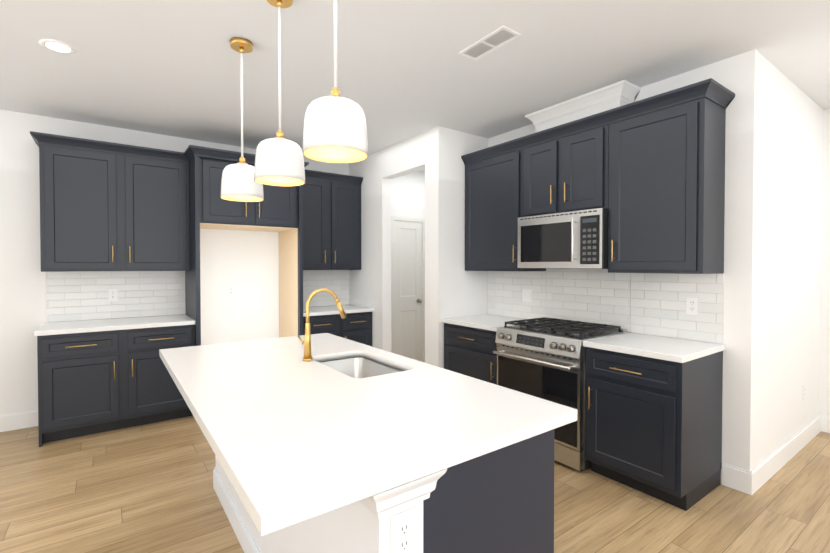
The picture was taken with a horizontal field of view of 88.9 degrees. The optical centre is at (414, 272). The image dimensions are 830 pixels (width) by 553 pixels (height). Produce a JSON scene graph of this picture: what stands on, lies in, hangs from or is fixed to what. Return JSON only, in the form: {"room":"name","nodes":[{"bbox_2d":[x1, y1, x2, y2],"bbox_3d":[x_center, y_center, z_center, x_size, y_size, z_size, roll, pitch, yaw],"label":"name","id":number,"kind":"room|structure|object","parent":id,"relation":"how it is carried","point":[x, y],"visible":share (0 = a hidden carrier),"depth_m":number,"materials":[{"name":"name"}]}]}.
{"room":"kitchen","nodes":[
{"label":"kitchen","id":0,"kind":"room"},
{"bbox_2d":[0,109,347,414],"bbox_3d":[-3.124,-0.016,3.981,5.740,2.750,0.120,-1,1,-36],"label":"wall","id":1,"kind":"structure","parent":0,"point":[243,260],"depth_m":3.77,"materials":[{"name":"paint"}]},
{"bbox_2d":[0,410,37,431],"bbox_3d":[-4.379,1.303,3.008,2.598,0.141,0.014,-1,1,-36],"label":"baseboard","id":2,"kind":"structure","parent":1,"relation":"attached to","point":[8,422],"depth_m":3.68,"materials":[{"name":"white wood"}]},
{"bbox_2d":[39,144,189,271],"bbox_3d":[-2.738,-0.546,3.938,1.103,1.068,0.386,-1,1,-36],"label":"upper cabinet","id":3,"kind":"object","parent":1,"relation":"attached to","point":[103,211],"visible":0.98,"depth_m":3.77,"materials":[{"name":"black wood"}]},
{"bbox_2d":[45,271,184,321],"bbox_3d":[-2.849,0.214,4.102,1.103,0.455,0.008,-1,1,-36],"label":"backsplash","id":4,"kind":"structure","parent":1,"relation":"attached to","point":[76,295],"depth_m":4.06,"materials":[{"name":"tile"}]},
{"bbox_2d":[109,289,117,300],"bbox_3d":[-2.895,0.218,4.061,0.072,0.116,0.007,-1,1,-36],"label":"outlet","id":5,"kind":"object","parent":4,"relation":"attached to","point":[113,294],"visible":1,"depth_m":4.06,"materials":[{"name":"plastic"}]},
{"bbox_2d":[227,286,233,295],"bbox_3d":[-2.042,0.208,4.689,0.072,0.116,0.007,-1,1,-36],"label":"outlet","id":6,"kind":"object","parent":1,"relation":"attached to","point":[230,290],"visible":1,"depth_m":4.69,"materials":[{"name":"plastic"}]},
{"bbox_2d":[303,270,349,306],"bbox_3d":[-1.215,0.196,5.286,0.878,0.455,0.008,-1,1,-36],"label":"backsplash","id":7,"kind":"structure","parent":1,"relation":"attached to","point":[336,282],"depth_m":5.35,"materials":[{"name":"tile"}]},
{"bbox_2d":[303,178,360,269],"bbox_3d":[-1.104,-0.565,5.121,0.878,1.068,0.386,-1,1,-36],"label":"upper cabinet","id":8,"kind":"object","parent":1,"relation":"attached to","point":[331,225],"visible":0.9,"depth_m":5.02,"materials":[{"name":"black wood"}]},
{"bbox_2d":[348,126,447,367],"bbox_3d":[-0.265,-0.029,4.824,0.120,2.750,1.830,-1,1,-36],"label":"wall","id":9,"kind":"structure","parent":0,"point":[393,184],"depth_m":4.88,"materials":[{"name":"paint"}]},
{"bbox_2d":[391,216,424,362],"bbox_3d":[-0.071,0.286,5.824,0.574,2.086,0.081,-1,1,-36],"label":"hall door","id":10,"kind":"structure","parent":9,"relation":"in","point":[407,289],"depth_m":5.85,"materials":[{"name":"white wood"}]},
{"bbox_2d":[0,416,829,552],"bbox_3d":[-0.011,1.425,1.708,8.550,0.060,7.850,-1,1,-36],"label":"floor","id":11,"kind":"structure","parent":0,"point":[147,488],"depth_m":2.50,"materials":[{"name":"brown wood"}]},
{"bbox_2d":[37,325,194,446],"bbox_3d":[-2.659,0.924,3.851,1.103,0.875,0.656,-1,1,-36],"label":"base cabinet","id":12,"kind":"object","parent":11,"relation":"on","point":[89,383],"visible":0.92,"depth_m":3.55,"materials":[{"name":"black wood"}]},
{"bbox_2d":[34,314,194,335],"bbox_3d":[-2.671,0.466,3.847,1.118,0.037,0.633,-1,1,-36],"label":"countertop","id":13,"kind":"structure","parent":12,"relation":"on","point":[65,327],"depth_m":3.72,"materials":[{"name":"white stone"}]},
{"bbox_2d":[30,131,362,345],"bbox_3d":[-1.892,0.098,4.361,3.058,2.510,0.710,-1,1,-36],"label":"enclosure","id":14,"kind":"object","parent":11,"relation":"on","point":[279,209],"visible":0.65,"depth_m":4.14,"materials":[{"name":"black wood"}]},
{"bbox_2d":[303,312,371,345],"bbox_3d":[-1.025,0.905,5.034,0.878,0.875,0.656,-1,1,-36],"label":"base cabinet","id":15,"kind":"object","parent":11,"relation":"on","point":[356,327],"visible":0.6,"depth_m":4.85,"materials":[{"name":"black wood"}]},
{"bbox_2d":[303,305,373,316],"bbox_3d":[-1.031,0.447,5.035,0.878,0.037,0.633,-1,1,-36],"label":"countertop","id":16,"kind":"structure","parent":15,"relation":"on","point":[322,310],"depth_m":4.91,"materials":[{"name":"white stone"}]},
{"bbox_2d":[213,429,553,552],"bbox_3d":[-0.371,0.952,2.095,0.828,0.874,2.070,-1,1,-36],"label":"kitchen island","id":17,"kind":"object","parent":11,"relation":"on","point":[501,500],"visible":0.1,"depth_m":1.32,"materials":[{"name":"black wood"}]},
{"bbox_2d":[159,333,576,535],"bbox_3d":[-0.487,0.495,2.028,1.090,0.038,2.110,-1,1,-36],"label":"island countertop","id":18,"kind":"structure","parent":17,"relation":"on","point":[291,436],"depth_m":1.41,"materials":[{"name":"white stone"}]},
{"bbox_2d":[298,288,346,360],"bbox_3d":[-0.518,0.278,2.361,0.256,0.383,0.143,-1,1,-36],"label":"faucet","id":19,"kind":"object","parent":18,"relation":"on","point":[306,342],"visible":1,"depth_m":2.26,"materials":[{"name":"gold metal"}]},
{"bbox_2d":[319,357,400,377],"bbox_3d":[-0.295,0.610,2.224,0.372,0.194,0.612,-1,1,-36],"label":"island sink","id":20,"kind":"object","parent":18,"relation":"in","point":[358,367],"visible":0.08,"depth_m":2.48,"materials":[{"name":"silver metal"}]},
{"bbox_2d":[390,506,415,552],"bbox_3d":[-0.029,0.689,1.104,0.080,0.130,0.007,-1,1,-36],"label":"outlet","id":21,"kind":"object","parent":17,"relation":"attached to","point":[402,531],"visible":1,"depth_m":1.10,"materials":[{"name":"plastic"}]},
{"bbox_2d":[444,323,496,384],"bbox_3d":[0.715,0.922,3.964,0.656,0.875,0.731,-1,1,-36],"label":"base cabinet","id":22,"kind":"object","parent":11,"relation":"on","point":[468,351],"visible":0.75,"depth_m":3.77,"materials":[{"name":"black wood"}]},
{"bbox_2d":[441,314,527,331],"bbox_3d":[0.722,0.464,3.962,0.633,0.037,0.731,-1,1,-36],"label":"countertop","id":23,"kind":"structure","parent":22,"relation":"on","point":[490,322],"depth_m":3.92,"materials":[{"name":"white stone"}]},
{"bbox_2d":[493,317,629,470],"bbox_3d":[1.123,0.887,3.331,0.722,0.964,0.770,-1,1,-36],"label":"range","id":24,"kind":"object","parent":11,"relation":"on","point":[543,358],"visible":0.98,"depth_m":3.06,"materials":[{"name":"silver metal"}]},
{"bbox_2d":[585,347,722,510],"bbox_3d":[1.556,0.940,2.802,0.656,0.875,0.599,-1,1,-36],"label":"base cabinet","id":25,"kind":"object","parent":11,"relation":"on","point":[653,427],"visible":0.96,"depth_m":2.58,"materials":[{"name":"black wood"}]},
{"bbox_2d":[583,332,725,362],"bbox_3d":[1.568,0.482,2.794,0.633,0.037,0.614,-1,1,-36],"label":"countertop","id":26,"kind":"structure","parent":25,"relation":"on","point":[678,350],"depth_m":2.69,"materials":[{"name":"white stone"}]},
{"bbox_2d":[0,0,829,171],"bbox_3d":[-0.011,-1.405,1.664,8.550,0.100,7.850,-1,1,-36],"label":"ceiling","id":27,"kind":"structure","parent":0,"point":[405,70],"depth_m":2.69,"materials":[{"name":"paint"}]},
{"bbox_2d":[39,39,76,54],"bbox_3d":[-2.165,-1.365,2.568,0.176,0.007,0.176,-1,1,-36],"label":"recessed light","id":28,"kind":"object","parent":27,"relation":"in","point":[56,46],"visible":1,"depth_m":2.56,"materials":[{"name":"white plastic"}]},
{"bbox_2d":[221,37,263,201],"bbox_3d":[-1.034,-0.903,2.530,0.240,0.925,0.240,-1,1,-36],"label":"pendant light","id":29,"kind":"object","parent":27,"relation":"hanging from","point":[239,183],"visible":0.92,"depth_m":2.46,"materials":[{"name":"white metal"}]},
{"bbox_2d":[254,0,304,185],"bbox_3d":[-0.665,-0.902,2.081,0.240,0.912,0.240,-1,1,-36],"label":"pendant light","id":30,"kind":"object","parent":27,"relation":"hanging from","point":[279,159],"visible":1,"depth_m":2.01,"materials":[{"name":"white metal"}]},
{"bbox_2d":[303,0,367,162],"bbox_3d":[-0.297,-0.895,1.582,0.240,0.912,0.240,-1,1,-36],"label":"pendant light","id":31,"kind":"object","parent":27,"relation":"hanging from","point":[335,129],"visible":1,"depth_m":1.50,"materials":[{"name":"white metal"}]},
{"bbox_2d":[458,26,520,59],"bbox_3d":[0.440,-1.365,2.535,0.150,0.006,0.370,-1,1,-36],"label":"ceiling vent","id":32,"kind":"object","parent":27,"relation":"in","point":[492,41],"visible":1,"depth_m":2.52,"materials":[{"name":"white metal"}]},
{"bbox_2d":[525,80,640,131],"bbox_3d":[1.325,-1.227,3.445,0.236,0.307,0.890,-1,1,-36],"label":"soffit","id":33,"kind":"structure","parent":27,"relation":"attached to","point":[615,95],"depth_m":3.30,"materials":[{"name":"white wood"}]},
{"bbox_2d":[448,129,487,317],"bbox_3d":[0.499,-0.022,4.340,0.510,2.750,0.150,-1,1,-36],"label":"wall","id":34,"kind":"structure","parent":0,"point":[467,290],"depth_m":4.20,"materials":[{"name":"paint"}]},
{"bbox_2d":[488,49,763,482],"bbox_3d":[1.435,-0.010,3.610,0.150,2.750,2.370,-1,1,-36],"label":"wall","id":35,"kind":"structure","parent":0,"point":[742,74],"depth_m":2.68,"materials":[{"name":"paint"}]},
{"bbox_2d":[465,149,545,270],"bbox_3d":[0.824,-0.548,4.020,0.386,1.068,0.731,-1,1,-36],"label":"upper cabinet","id":36,"kind":"object","parent":35,"relation":"attached to","point":[493,199],"visible":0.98,"depth_m":3.90,"materials":[{"name":"black wood"}]},
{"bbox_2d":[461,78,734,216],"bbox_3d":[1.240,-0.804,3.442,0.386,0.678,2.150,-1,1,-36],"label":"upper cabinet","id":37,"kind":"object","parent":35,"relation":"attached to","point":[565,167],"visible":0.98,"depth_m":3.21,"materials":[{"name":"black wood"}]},
{"bbox_2d":[518,208,607,268],"bbox_3d":[1.235,-0.246,3.395,0.454,0.430,0.762,-1,1,-36],"label":"microwave","id":38,"kind":"object","parent":37,"relation":"attached to","point":[572,240],"visible":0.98,"depth_m":3.22,"materials":[{"name":"silver metal"}]},
{"bbox_2d":[487,268,723,343],"bbox_3d":[1.378,0.209,3.588,0.008,0.482,2.100,-1,1,-36],"label":"backsplash","id":39,"kind":"structure","parent":35,"relation":"attached to","point":[649,303],"depth_m":3.29,"materials":[{"name":"tile"}]},
{"bbox_2d":[522,289,531,301],"bbox_3d":[1.063,0.219,4.011,0.009,0.116,0.116,-1,1,-36],"label":"light switch","id":40,"kind":"object","parent":39,"relation":"attached to","point":[527,295],"visible":1,"depth_m":4.01,"materials":[{"name":"plastic"}]},
{"bbox_2d":[686,297,698,314],"bbox_3d":[1.885,0.229,2.878,0.007,0.116,0.072,-1,1,-36],"label":"outlet","id":41,"kind":"object","parent":39,"relation":"attached to","point":[691,306],"visible":1,"depth_m":2.88,"materials":[{"name":"plastic"}]},
{"bbox_2d":[608,97,725,273],"bbox_3d":[1.666,-0.529,2.858,0.386,1.068,0.599,-1,1,-36],"label":"upper cabinet","id":42,"kind":"object","parent":35,"relation":"attached to","point":[666,194],"visible":0.96,"depth_m":2.70,"materials":[{"name":"black wood"}]},
{"bbox_2d":[760,58,827,462],"bbox_3d":[2.800,-0.004,3.210,1.590,2.750,0.120,-1,1,-36],"label":"wall","id":43,"kind":"structure","parent":0,"point":[776,285],"depth_m":3.10,"materials":[{"name":"paint"}]},
{"bbox_2d":[746,414,821,494],"bbox_3d":[2.770,1.301,3.123,1.708,0.141,0.014,-1,1,-36],"label":"baseboard","id":44,"kind":"structure","parent":43,"relation":"attached to","point":[756,478],"depth_m":2.97,"materials":[{"name":"white wood"}]},
{"bbox_2d":[803,384,805,399],"bbox_3d":[3.085,0.949,3.351,0.072,0.116,0.007,-1,1,-36],"label":"outlet","id":45,"kind":"object","parent":43,"relation":"attached to","point":[804,392],"visible":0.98,"depth_m":3.34,"materials":[{"name":"plastic"}]},
{"bbox_2d":[820,109,829,415],"bbox_3d":[4.512,0.010,2.320,0.120,2.750,3.570,-1,1,-36],"label":"wall","id":46,"kind":"structure","parent":0,"point":[824,401],"depth_m":3.60,"materials":[{"name":"paint"}]},
{"bbox_2d":[822,415,829,432],"bbox_3d":[4.492,1.315,2.251,0.014,0.141,3.446,-1,1,-36],"label":"baseboard","id":47,"kind":"structure","parent":46,"relation":"attached to","point":[825,419],"depth_m":3.61,"materials":[{"name":"white wood"}]}
]}

